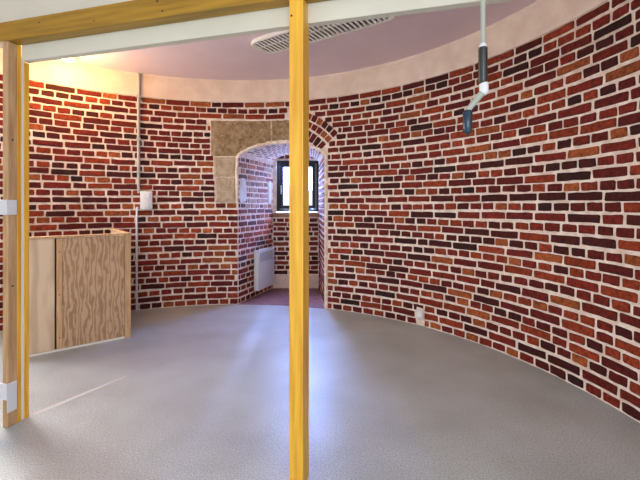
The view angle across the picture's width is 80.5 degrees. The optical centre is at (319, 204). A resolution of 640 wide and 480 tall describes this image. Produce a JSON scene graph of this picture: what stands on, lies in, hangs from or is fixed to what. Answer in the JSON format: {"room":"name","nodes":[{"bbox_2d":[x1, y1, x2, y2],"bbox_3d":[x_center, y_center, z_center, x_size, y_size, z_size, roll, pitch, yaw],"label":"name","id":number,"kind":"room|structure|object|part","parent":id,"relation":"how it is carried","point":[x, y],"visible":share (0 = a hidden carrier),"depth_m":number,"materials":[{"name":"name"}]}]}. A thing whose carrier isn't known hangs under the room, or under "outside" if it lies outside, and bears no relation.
{"room":"round tower room","nodes":[
{"label":"round tower room","id":0,"kind":"room"},
{"bbox_2d":[238,158,272,303],"bbox_3d":[-0.898,0.310,5.401,0.013,1.980,1.013,0,0,19],"label":"wall","id":1,"kind":"structure","parent":0,"point":[255,218],"depth_m":5.27,"materials":[{"name":"brick"}]},
{"bbox_2d":[239,178,246,202],"bbox_3d":[-1.026,-0.186,5.024,0.017,0.330,0.185,0,0,19],"label":"trim","id":2,"kind":"structure","parent":1,"relation":"attached to","point":[242,187],"depth_m":5.00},
{"bbox_2d":[254,247,273,290],"bbox_3d":[-0.809,0.910,5.477,0.104,0.579,0.505,0,0,19],"label":"wall heater","id":3,"kind":"object","parent":1,"relation":"attached to","point":[264,257],"visible":1,"depth_m":5.37,"materials":[{"name":"white metal"}]},
{"bbox_2d":[260,250,272,261],"bbox_3d":[-0.767,0.743,5.462,0.004,0.125,0.405,0,0,19],"label":"grille","id":4,"kind":"object","parent":3,"relation":"attached to","point":[270,252],"depth_m":5.45,"materials":[{"name":"white metal"}]},
{"bbox_2d":[268,181,271,203],"bbox_3d":[-0.764,-0.181,5.773,0.017,0.356,0.121,0,0,19],"label":"trim","id":5,"kind":"structure","parent":1,"relation":"attached to","point":[269,182],"depth_m":5.76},
{"bbox_2d":[235,140,327,308],"bbox_3d":[-0.490,0.230,4.893,1.240,2.140,0.173,0,0,10],"label":"trim","id":6,"kind":"structure","parent":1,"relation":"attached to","point":[279,142],"depth_m":4.72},
{"bbox_2d":[0,0,517,62],"bbox_3d":[-0.633,-1.234,1.976,4.840,0.745,0.044,0,0,15],"label":"ceiling beam","id":7,"kind":"structure","parent":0,"point":[329,12],"depth_m":1.96,"materials":[{"name":"paint"}]},
{"bbox_2d":[20,0,536,79],"bbox_3d":[-1.004,-1.669,2.008,5.874,0.120,5.874,0,0,0],"label":"ceiling","id":8,"kind":"structure","parent":0,"point":[232,58],"depth_m":4.00,"materials":[{"name":"paint"}]},
{"bbox_2d":[60,58,76,61],"bbox_3d":[-2.760,-1.591,4.130,0.169,0.033,0.169,0,0,0],"label":"recessed light","id":9,"kind":"object","parent":8,"relation":"in","point":[67,59],"visible":0.58,"depth_m":4.13,"materials":[{"name":"white paint"}]},
{"bbox_2d":[251,30,288,53],"bbox_3d":[-0.425,-1.590,3.677,0.521,0.036,0.383,0,0,33],"label":"air vent","id":10,"kind":"object","parent":8,"relation":"in","point":[274,42],"depth_m":3.69,"materials":[{"name":"white metal"}]},
{"bbox_2d":[309,16,395,43],"bbox_3d":[0.204,-1.590,3.333,0.904,0.036,0.283,0,0,33],"label":"air vent","id":11,"kind":"object","parent":8,"relation":"in","point":[318,33],"depth_m":3.40,"materials":[{"name":"white metal"}]},
{"bbox_2d":[463,0,488,135],"bbox_3d":[0.561,-0.927,1.350,0.102,1.364,0.060,0,0,0],"label":"rod","id":12,"kind":"object","parent":8,"relation":"hanging from","point":[483,48],"visible":1,"depth_m":1.34,"materials":[{"name":"grey metal"}]},
{"bbox_3d":[0.556,-0.368,1.350,0.076,0.088,0.024,0,0,0],"label":"crank arm","id":13,"kind":"part","parent":12,"relation":"part of","materials":[{"name":"grey metal"}]},
{"bbox_3d":[0.582,-1.079,1.350,0.016,1.019,0.016,0,0,0],"label":"rod","id":14,"kind":"part","parent":12,"relation":"part of","materials":[{"name":"grey metal"}]},
{"bbox_2d":[239,144,323,161],"bbox_3d":[-0.503,-0.701,5.302,1.130,0.192,1.157,0,0,0],"label":"vault","id":15,"kind":"object","parent":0,"point":[268,153],"visible":0.69,"depth_m":5.29,"materials":[{"name":"brick"}]},
{"bbox_2d":[273,154,318,274],"bbox_3d":[-0.373,0.220,5.955,0.780,2.160,0.169,0,0,0],"label":"wall","id":16,"kind":"structure","parent":0,"point":[280,224],"depth_m":5.88,"materials":[{"name":"brick"}]},
{"bbox_2d":[272,212,318,216],"bbox_3d":[-0.371,0.156,5.878,0.723,0.068,0.105,0,0,0],"label":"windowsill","id":17,"kind":"structure","parent":16,"relation":"attached to","point":[274,214],"depth_m":5.83,"materials":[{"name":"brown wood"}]},
{"bbox_2d":[273,275,318,287],"bbox_3d":[-0.377,1.200,5.870,0.753,0.200,0.040,0,0,0],"label":"baseboard","id":18,"kind":"structure","parent":16,"relation":"attached to","point":[280,281],"depth_m":5.85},
{"bbox_2d":[277,161,318,211],"bbox_3d":[-0.349,-0.286,5.937,0.656,0.801,0.126,0,0,0],"label":"window","id":19,"kind":"structure","parent":16,"relation":"in","point":[282,166],"depth_m":5.93,"materials":[{"name":"black metal"}]},
{"bbox_3d":[-0.349,-0.286,5.945,0.462,0.607,0.006,0,0,0],"label":"pane","id":20,"kind":"part","parent":19,"relation":"part of","materials":[{"name":"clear glass"}]},
{"bbox_2d":[0,0,639,422],"bbox_3d":[-1.004,-0.179,2.848,6.334,2.959,4.654,0,0,0],"label":"wall","id":21,"kind":"structure","parent":0,"point":[517,236],"depth_m":3.84,"materials":[{"name":"brick"}]},
{"bbox_2d":[136,73,140,310],"bbox_3d":[-2.223,-0.154,4.623,0.058,2.900,0.040,0,0,-25],"label":"conduit","id":22,"kind":"object","parent":21,"relation":"attached to","point":[138,96],"visible":1,"depth_m":4.61,"materials":[{"name":"grey"}]},
{"bbox_2d":[140,191,152,209],"bbox_3d":[-2.138,-0.050,4.654,0.140,0.230,0.051,0,0,-23],"label":"switch box","id":23,"kind":"object","parent":21,"relation":"attached to","point":[146,197],"visible":1,"depth_m":4.63,"materials":[{"name":"white plastic"}]},
{"bbox_2d":[214,157,235,176],"bbox_3d":[-1.236,-0.488,4.937,0.287,0.262,0.078,0,0,-5],"label":"trim","id":24,"kind":"structure","parent":21,"relation":"attached to","point":[223,166],"depth_m":4.90,"materials":[{"name":"grey stone"}]},
{"bbox_2d":[215,177,235,202],"bbox_3d":[-1.229,-0.188,4.937,0.272,0.332,0.079,0,0,-5],"label":"trim","id":25,"kind":"structure","parent":21,"relation":"attached to","point":[225,191],"depth_m":4.90,"materials":[{"name":"grey stone"}]},
{"bbox_2d":[211,121,270,155],"bbox_3d":[-1.026,-0.856,4.937,0.796,0.466,0.096,0,0,0],"label":"trim","id":26,"kind":"structure","parent":21,"relation":"attached to","point":[228,138],"depth_m":4.91,"materials":[{"name":"brown stone"}]},
{"bbox_2d":[271,120,288,140],"bbox_3d":[-0.487,-0.952,4.900,0.292,0.273,0.079,0,0,10],"label":"trim","id":27,"kind":"structure","parent":21,"relation":"attached to","point":[280,129],"depth_m":4.87,"materials":[{"name":"brown stone"}]},
{"bbox_2d":[0,0,607,102],"bbox_3d":[-1.004,-1.469,2.787,5.874,0.280,4.316,0,0,0],"label":"trim","id":28,"kind":"structure","parent":21,"relation":"attached to","point":[541,17],"depth_m":4.28,"materials":[{"name":"paint"}]},
{"bbox_2d":[416,307,424,326],"bbox_3d":[1.071,1.198,4.040,0.008,0.196,0.110,0,0,-44],"label":"outlet box","id":29,"kind":"object","parent":21,"relation":"attached to","point":[421,322],"depth_m":4.02,"materials":[{"name":"beige plastic"}]},
{"bbox_2d":[416,310,422,318],"bbox_3d":[1.060,1.170,4.029,0.031,0.084,0.084,0,0,-44],"label":"wall socket","id":30,"kind":"object","parent":29,"relation":"attached to","point":[419,314],"visible":1,"depth_m":4.01,"materials":[{"name":"white plastic"}]},
{"bbox_2d":[0,288,639,479],"bbox_3d":[-1.004,1.358,2.475,5.874,0.124,6.809,0,0,0],"label":"floor","id":31,"kind":"structure","parent":0,"point":[203,394],"depth_m":2.40,"materials":[{"name":"concrete"}]},
{"bbox_2d":[3,41,28,426],"bbox_3d":[-1.819,0.174,2.264,0.045,2.252,0.122,0,0,15],"label":"post","id":32,"kind":"object","parent":31,"relation":"on","point":[15,71],"visible":1,"depth_m":2.24,"materials":[{"name":"brown wood"}]},
{"bbox_2d":[0,380,16,412],"bbox_3d":[-1.905,1.127,2.242,0.206,0.170,0.059,0,0,15],"label":"bracket","id":33,"kind":"object","parent":32,"relation":"attached to","point":[8,392],"visible":1,"depth_m":2.20,"materials":[{"name":"white metal"}]},
{"bbox_3d":[-1.911,1.089,2.219,0.206,0.093,0.011,0,0,15],"label":"arm","id":34,"kind":"part","parent":33,"relation":"part of","materials":[{"name":"white plastic"}]},
{"bbox_3d":[-1.808,1.127,2.219,0.005,0.170,0.053,0,0,15],"label":"plate","id":35,"kind":"part","parent":33,"relation":"part of","materials":[{"name":"white plastic"}]},
{"bbox_2d":[0,200,16,214],"bbox_3d":[-1.905,0.017,2.242,0.206,0.087,0.059,0,0,15],"label":"bracket","id":36,"kind":"object","parent":32,"relation":"attached to","point":[7,207],"visible":1,"depth_m":2.20,"materials":[{"name":"white metal"}]},
{"bbox_3d":[-1.911,0.017,2.219,0.206,0.087,0.011,0,0,15],"label":"arm","id":37,"kind":"part","parent":36,"relation":"part of","materials":[{"name":"white plastic"}]},
{"bbox_3d":[-1.808,0.017,2.219,0.005,0.087,0.053,0,0,15],"label":"plate","id":38,"kind":"part","parent":36,"relation":"part of","materials":[{"name":"white plastic"}]},
{"bbox_2d":[32,376,125,414],"bbox_3d":[-1.623,1.299,2.600,0.040,0.002,0.603,0,0,30],"label":"floor strip","id":39,"kind":"object","parent":31,"relation":"on","point":[91,390],"depth_m":2.53,"materials":[{"name":"grey"}]},
{"bbox_2d":[29,228,130,356],"bbox_3d":[-2.506,0.789,3.803,0.914,1.022,0.980,0,0,-38],"label":"wooden cabinet","id":40,"kind":"object","parent":31,"relation":"on","point":[80,286],"visible":0.79,"depth_m":3.44,"materials":[{"name":"brown wood"}]},
{"bbox_3d":[-2.459,0.790,3.245,0.297,0.980,0.018,0,0,-38],"label":"panel","id":41,"kind":"part","parent":40,"relation":"part of","materials":[{"name":"brown wood"}]},
{"bbox_3d":[-2.223,0.286,3.440,0.910,0.017,0.060,0,0,-38],"label":"cap rail","id":42,"kind":"part","parent":40,"relation":"part of","materials":[{"name":"brown wood"}]},
{"bbox_3d":[-2.119,0.790,3.513,0.543,0.980,0.018,0,0,-38],"label":"panel","id":43,"kind":"part","parent":40,"relation":"part of","materials":[{"name":"brown wood"}]},
{"bbox_3d":[-2.180,0.288,4.096,0.040,0.020,0.913,0,0,-38],"label":"rail","id":44,"kind":"part","parent":40,"relation":"part of","materials":[{"name":"brown wood"}]},
{"bbox_3d":[-1.889,0.797,3.707,0.055,1.005,0.045,0,0,-38],"label":"corner post","id":45,"kind":"part","parent":40,"relation":"part of","materials":[{"name":"brown wood"}]},
{"bbox_2d":[289,0,308,479],"bbox_3d":[-0.098,0.174,1.781,0.068,2.252,0.095,0,0,15],"label":"timber post","id":46,"kind":"object","parent":31,"relation":"on","point":[298,9],"visible":1,"depth_m":1.74,"materials":[{"name":"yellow wood"}]},
{"bbox_2d":[0,0,327,47],"bbox_3d":[-0.431,-1.010,1.861,4.650,0.113,0.074,0,0,15],"label":"timber beam","id":47,"kind":"structure","parent":46,"relation":"on","point":[133,14],"depth_m":2.00,"materials":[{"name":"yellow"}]},
{"bbox_2d":[318,157,323,303],"bbox_3d":[0.021,0.310,5.302,0.017,1.980,1.159,0,0,-4],"label":"wall","id":48,"kind":"structure","parent":0,"point":[321,162],"depth_m":5.26,"materials":[{"name":"brick"}]}
]}

